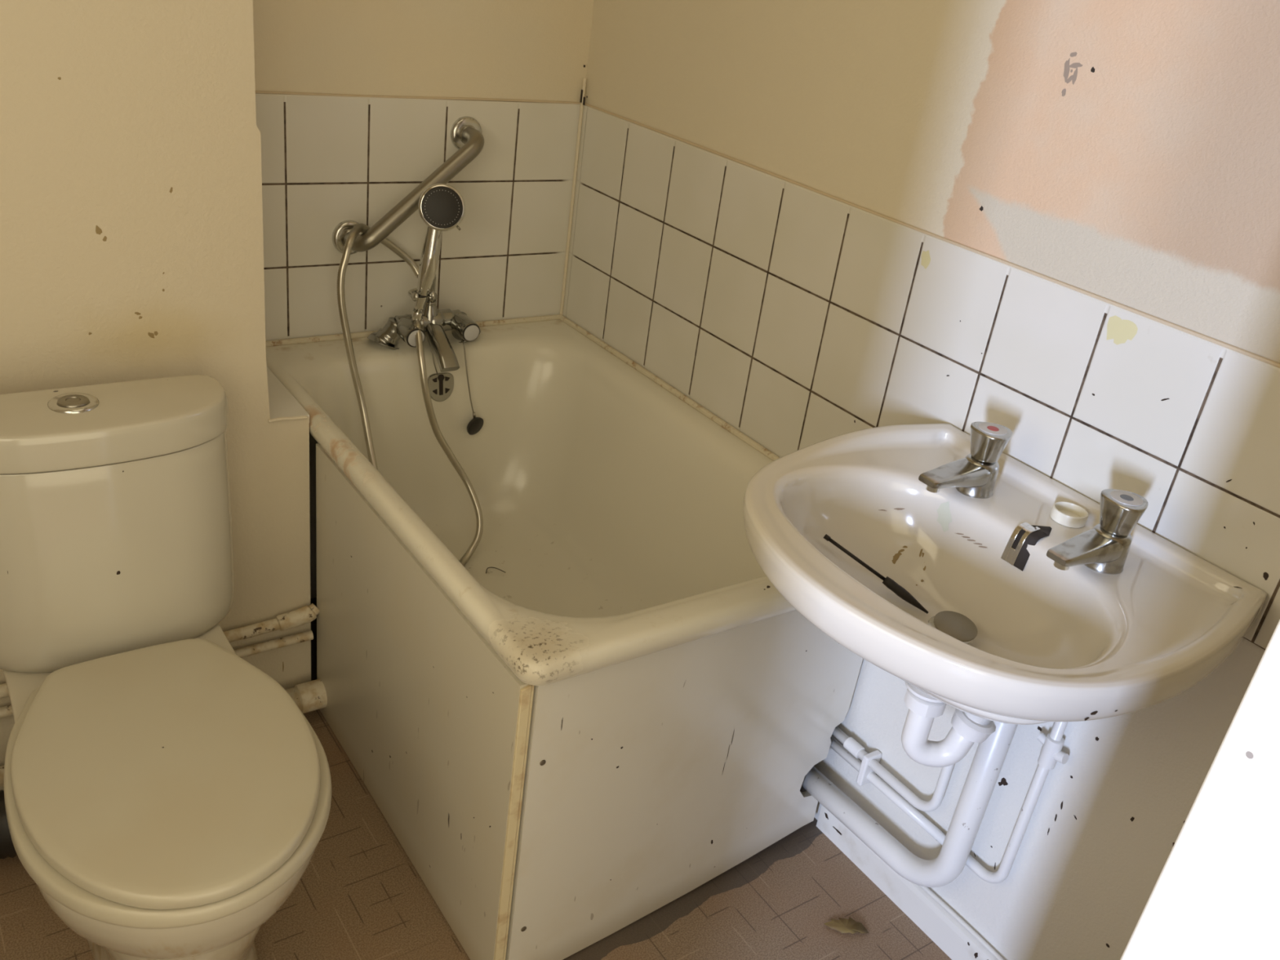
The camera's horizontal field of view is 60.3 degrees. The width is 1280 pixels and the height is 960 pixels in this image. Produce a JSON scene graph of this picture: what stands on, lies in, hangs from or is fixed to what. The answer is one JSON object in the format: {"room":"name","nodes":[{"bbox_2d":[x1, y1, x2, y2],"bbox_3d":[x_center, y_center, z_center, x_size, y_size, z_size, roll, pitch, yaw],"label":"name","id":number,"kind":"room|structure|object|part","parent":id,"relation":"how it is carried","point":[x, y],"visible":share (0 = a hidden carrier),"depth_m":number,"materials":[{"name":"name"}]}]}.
{"room":"bathroom","nodes":[
{"label":"bathroom","id":0,"kind":"room"},
{"bbox_2d":[0,0,311,766],"bbox_3d":[-1.023,-0.654,1.366,1.082,2.400,0.456,-11,32,-33],"label":"wall","id":1,"kind":"structure","parent":0,"point":[131,243],"depth_m":1.51,"materials":[{"name":"beige paint"}]},
{"bbox_2d":[0,630,313,718],"bbox_3d":[-0.965,0.354,1.706,0.928,0.027,0.017,-11,32,-33],"label":"pipe","id":2,"kind":"object","parent":1,"relation":"attached to","point":[5,711],"visible":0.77,"depth_m":1.91,"materials":[{"name":"metal"}]},
{"bbox_2d":[0,603,319,698],"bbox_3d":[-0.951,0.311,1.685,0.942,0.045,0.030,-11,32,-33],"label":"pipe","id":3,"kind":"object","parent":1,"relation":"attached to","point":[304,615],"visible":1,"depth_m":1.89,"materials":[{"name":"metal"}]},
{"bbox_2d":[253,0,594,598],"bbox_3d":[-0.421,-0.860,1.943,0.970,2.400,0.133,-11,32,-33],"label":"wall","id":4,"kind":"structure","parent":0,"point":[358,103],"depth_m":2.03,"materials":[{"name":"white tile"}]},
{"bbox_2d":[332,115,484,254],"bbox_3d":[-0.410,-0.532,2.023,0.290,0.253,0.079,-11,32,-33],"label":"grab rail","id":5,"kind":"object","parent":4,"relation":"attached to","point":[466,135],"visible":0.92,"depth_m":2.00,"materials":[{"name":"silver metal"}]},
{"bbox_2d":[336,223,483,566],"bbox_3d":[-0.406,-0.135,2.033,0.214,0.601,0.388,-17,36,-40],"label":"shower hose","id":6,"kind":"object","parent":5,"relation":"hanging from","point":[355,231],"visible":0.68,"depth_m":2.05,"materials":[{"name":"silver metal"}]},
{"bbox_2d":[0,597,951,959],"bbox_3d":[-0.745,1.319,0.285,4.020,0.050,4.020,-11,32,-33],"label":"floor","id":7,"kind":"structure","parent":0,"point":[359,895],"depth_m":1.70,"materials":[{"name":"brown tile"}]},
{"bbox_2d":[0,679,327,790],"bbox_3d":[-0.960,0.463,1.745,0.945,0.055,0.053,-11,32,-33],"label":"pipe","id":8,"kind":"object","parent":7,"relation":"on","point":[311,695],"visible":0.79,"depth_m":1.97,"materials":[{"name":"paint"}]},
{"bbox_2d":[0,374,331,959],"bbox_3d":[-0.731,0.347,1.343,0.620,0.723,0.674,-11,32,-33],"label":"toilet","id":9,"kind":"object","parent":7,"relation":"on","point":[164,795],"visible":1,"depth_m":1.37,"materials":[{"name":"white ceramic"}]},
{"bbox_3d":[-0.735,-0.101,1.428,0.037,0.008,0.037,-11,32,-33],"label":"push plate","id":10,"kind":"part","parent":9,"relation":"part of","materials":[{"name":"silver metal"}]},
{"bbox_3d":[-0.721,-0.073,1.439,0.363,0.052,0.152,-11,32,-33],"label":"cistern lid","id":11,"kind":"part","parent":9,"relation":"part of","materials":[{"name":"white ceramic"}]},
{"bbox_3d":[-0.645,0.486,1.486,0.331,0.370,0.630,-11,32,-33],"label":"bowl","id":12,"kind":"part","parent":9,"relation":"part of","materials":[{"name":"white ceramic"}]},
{"bbox_3d":[-0.562,0.335,1.319,0.328,0.022,0.456,-11,32,-33],"label":"seat lid","id":13,"kind":"part","parent":9,"relation":"part of","materials":[{"name":"white plastic"}]},
{"bbox_3d":[-0.565,0.355,1.329,0.349,0.023,0.463,-11,32,-33],"label":"seat","id":14,"kind":"part","parent":9,"relation":"part of","materials":[{"name":"white plastic"}]},
{"bbox_2d":[315,443,533,959],"bbox_3d":[-0.362,0.331,1.677,0.018,0.539,0.698,-11,32,-33],"label":"panel","id":15,"kind":"object","parent":7,"relation":"on","point":[433,723],"visible":0.98,"depth_m":1.60,"materials":[{"name":"white plastic"}]},
{"bbox_2d":[266,320,795,685],"bbox_3d":[-0.172,0.098,1.906,0.667,0.370,1.058,-11,32,-33],"label":"bathtub","id":16,"kind":"object","parent":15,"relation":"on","point":[611,506],"visible":0.62,"depth_m":2.09,"materials":[{"name":"ceramic"}]},
{"bbox_2d":[366,274,480,372],"bbox_3d":[-0.390,-0.310,2.105,0.234,0.172,0.151,-11,32,-33],"label":"mixer tap","id":17,"kind":"object","parent":16,"relation":"on","point":[435,322],"visible":0.89,"depth_m":2.10,"materials":[{"name":"silver metal"}]},
{"bbox_3d":[-0.436,-0.281,2.080,0.041,0.044,0.063,-11,32,-33],"label":"handle","id":18,"kind":"part","parent":17,"relation":"part of","materials":[{"name":"silver metal"}]},
{"bbox_2d":[427,340,438,375],"bbox_3d":[-0.409,-0.250,2.131,0.053,0.086,0.009,28,33,34],"label":"chain","id":19,"kind":"object","parent":17,"relation":"hanging from","point":[428,340],"visible":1,"depth_m":2.12,"materials":[{"name":"silver metal"}]},
{"bbox_2d":[411,183,465,322],"bbox_3d":[-0.370,-0.405,2.014,0.089,0.274,0.048,3,27,-10],"label":"shower","id":20,"kind":"object","parent":17,"relation":"attached to","point":[442,206],"visible":0.97,"depth_m":1.97,"materials":[{"name":"silver metal"}]},
{"bbox_3d":[-0.390,-0.393,2.024,0.048,0.184,0.033,0,28,-16],"label":"handle","id":21,"kind":"part","parent":20,"relation":"part of","materials":[{"name":"silver metal"}]},
{"bbox_3d":[-0.384,-0.260,2.112,0.038,0.077,0.110,-11,32,-33],"label":"spout","id":22,"kind":"part","parent":17,"relation":"part of","materials":[{"name":"silver metal"}]},
{"bbox_3d":[-0.343,-0.299,2.142,0.043,0.044,0.063,-11,32,-33],"label":"handle","id":23,"kind":"part","parent":17,"relation":"part of","materials":[{"name":"silver metal"}]},
{"bbox_2d":[458,336,483,435],"bbox_3d":[-0.336,-0.190,2.201,0.040,0.198,0.073,-11,32,-33],"label":"plug","id":24,"kind":"object","parent":17,"relation":"hanging from","point":[475,424],"visible":0.94,"depth_m":2.20,"materials":[{"name":"black rubber"}]},
{"bbox_3d":[-0.349,-0.210,2.187,0.061,0.152,0.011,27,32,33],"label":"chain","id":25,"kind":"part","parent":24,"relation":"part of","materials":[{"name":"silver metal"}]},
{"bbox_3d":[-0.391,-0.182,2.160,0.057,0.058,0.012,-11,32,-33],"label":"overflow plate","id":26,"kind":"part","parent":16,"relation":"part of","materials":[{"name":"silver metal"}]},
{"bbox_2d":[485,567,505,573],"bbox_3d":[-0.279,0.174,2.125,0.039,0.004,0.018,0,28,-15],"label":"dark hair","id":27,"kind":"object","parent":16,"relation":"on","point":[487,567],"visible":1,"depth_m":2.13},
{"bbox_2d":[505,609,862,959],"bbox_3d":[0.093,0.422,1.627,0.638,0.540,0.014,-13,34,-36],"label":"end panel","id":28,"kind":"object","parent":7,"relation":"on","point":[650,778],"visible":0.99,"depth_m":1.58,"materials":[{"name":"white plastic"}]},
{"bbox_2d":[823,917,868,933],"bbox_3d":[0.325,0.703,1.735,0.072,0.007,0.032,10,27,3],"label":"fallen leaf","id":29,"kind":"object","parent":7,"relation":"on","point":[842,925],"visible":1,"depth_m":1.74,"materials":[{"name":"plant"}]},
{"bbox_2d":[560,0,1279,959],"bbox_3d":[0.483,-0.487,1.464,0.132,2.400,1.915,-11,32,-33],"label":"wall","id":30,"kind":"structure","parent":0,"point":[1055,224],"depth_m":1.49,"materials":[{"name":"paint"}]},
{"bbox_2d":[831,726,954,811],"bbox_3d":[0.411,0.285,1.674,0.034,0.492,0.244,-11,32,-33],"label":"pipe","id":31,"kind":"object","parent":30,"relation":"attached to","point":[870,762],"visible":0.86,"depth_m":1.74,"materials":[{"name":"white plastic"}]},
{"bbox_2d":[816,804,997,959],"bbox_3d":[0.516,0.732,1.671,0.013,0.066,0.708,-11,32,-33],"label":"baseboard","id":32,"kind":"structure","parent":30,"relation":"attached to","point":[943,929],"depth_m":1.77,"materials":[{"name":"white paint"}]},
{"bbox_2d":[918,884,1004,959],"bbox_3d":[0.545,0.719,1.619,0.008,0.010,0.610,-11,32,-33],"label":"cable","id":33,"kind":"object","parent":32,"relation":"on","point":[931,894],"visible":0.58,"depth_m":1.68,"materials":[{"name":"white paint"}]},
{"bbox_2d":[830,721,1068,883],"bbox_3d":[0.455,0.297,1.609,0.025,0.523,0.396,-11,32,-33],"label":"pipe","id":34,"kind":"object","parent":30,"relation":"attached to","point":[1051,753],"visible":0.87,"depth_m":1.56,"materials":[{"name":"white plastic"}]},
{"bbox_2d":[742,423,1267,724],"bbox_3d":[0.365,0.131,1.296,0.470,0.164,0.542,-11,32,-33],"label":"washbasin","id":35,"kind":"object","parent":30,"relation":"attached to","point":[1077,643],"depth_m":1.27,"materials":[{"name":"white ceramic"}]},
{"bbox_2d":[823,533,928,613],"bbox_3d":[0.294,0.117,1.372,0.149,0.057,0.012,20,29,22],"label":"brush","id":36,"kind":"object","parent":35,"relation":"in","point":[899,590],"visible":1,"depth_m":1.36,"materials":[{"name":"black plastic"}]},
{"bbox_3d":[0.269,0.097,1.378,0.088,0.034,0.006,20,29,22],"label":"stem","id":37,"kind":"part","parent":36,"relation":"part of","materials":[{"name":"black plastic"}]},
{"bbox_3d":[0.329,0.142,1.362,0.064,0.030,0.012,20,29,22],"label":"handle","id":38,"kind":"part","parent":36,"relation":"part of","materials":[{"name":"black plastic"}]},
{"bbox_2d":[901,681,995,767],"bbox_3d":[0.436,0.284,1.417,0.213,0.189,0.089,-4,29,-23],"label":"trap","id":39,"kind":"object","parent":35,"relation":"attached to","point":[966,730],"visible":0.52,"depth_m":1.40,"materials":[{"name":"white plastic"}]},
{"bbox_2d":[801,720,1017,887],"bbox_3d":[0.401,0.344,1.654,0.042,0.543,0.343,-12,33,-34],"label":"pipe","id":40,"kind":"object","parent":39,"relation":"attached to","point":[990,754],"visible":0.8,"depth_m":1.62,"materials":[{"name":"white plastic"}]},
{"bbox_2d":[951,708,995,742],"bbox_3d":[0.469,0.271,1.422,0.156,0.102,0.065,-11,32,-33],"label":"outlet","id":41,"kind":"object","parent":39,"relation":"attached to","point":[966,727],"depth_m":1.39,"materials":[{"name":"white plastic"}]},
{"bbox_2d":[933,610,977,641],"bbox_3d":[0.374,0.176,1.307,0.052,0.016,0.052,-11,32,-33],"label":"plug","id":42,"kind":"object","parent":35,"relation":"on","point":[957,625],"visible":0.82,"depth_m":1.30,"materials":[{"name":"grey metal"}]},
{"bbox_2d":[918,421,1012,498],"bbox_3d":[0.402,-0.020,1.366,0.129,0.088,0.052,-11,32,-33],"label":"tap","id":43,"kind":"object","parent":35,"relation":"on","point":[975,475],"visible":1,"depth_m":1.36,"materials":[{"name":"silver metal"}]},
{"bbox_3d":[0.391,-0.004,1.366,0.106,0.028,0.043,-11,32,-33],"label":"spout","id":44,"kind":"part","parent":43,"relation":"part of","materials":[{"name":"silver metal"}]},
{"bbox_3d":[0.437,-0.045,1.378,0.051,0.041,0.052,-11,32,-33],"label":"knob","id":45,"kind":"part","parent":43,"relation":"part of","materials":[{"name":"silver metal"}]},
{"bbox_3d":[0.438,-0.063,1.367,0.036,0.001,0.036,-11,32,-33],"label":"index plate","id":46,"kind":"part","parent":43,"relation":"part of","materials":[{"name":"grey plastic"}]},
{"bbox_2d":[1000,522,1040,565],"bbox_3d":[0.460,0.077,1.330,0.034,0.045,0.019,-11,32,-33],"label":"bracket","id":47,"kind":"object","parent":35,"relation":"attached to","point":[1018,540],"depth_m":1.32,"materials":[{"name":"silver metal"}]},
{"bbox_3d":[0.529,0.043,1.357,0.043,0.015,0.043,-11,32,-33],"label":"plastic cap","id":48,"kind":"part","parent":35,"relation":"part of","materials":[{"name":"white plastic"}]},
{"bbox_2d":[1046,488,1148,574],"bbox_3d":[0.508,0.064,1.231,0.129,0.088,0.052,-11,32,-33],"label":"tap","id":49,"kind":"object","parent":35,"relation":"on","point":[1104,548],"visible":1,"depth_m":1.23,"materials":[{"name":"silver metal"}]},
{"bbox_3d":[0.497,0.079,1.231,0.106,0.028,0.043,-11,32,-33],"label":"spout","id":50,"kind":"part","parent":49,"relation":"part of","materials":[{"name":"silver metal"}]},
{"bbox_3d":[0.543,0.038,1.243,0.051,0.041,0.052,-11,32,-33],"label":"knob","id":51,"kind":"part","parent":49,"relation":"part of","materials":[{"name":"silver metal"}]},
{"bbox_3d":[0.545,0.020,1.232,0.036,0.001,0.036,-11,32,-33],"label":"index plate","id":52,"kind":"part","parent":49,"relation":"part of","materials":[{"name":"grey plastic"}]},
{"bbox_3d":[0.273,0.047,0.351,1.870,2.400,0.112,-11,32,-33],"label":"wall","id":53,"kind":"structure","parent":0,"visible":0},
{"bbox_2d":[1120,619,1279,959],"bbox_3d":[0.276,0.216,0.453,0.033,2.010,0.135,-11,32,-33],"label":"door","id":54,"kind":"structure","parent":53,"relation":"in","point":[1215,895],"depth_m":0.45,"materials":[{"name":"white paint"}]}
]}

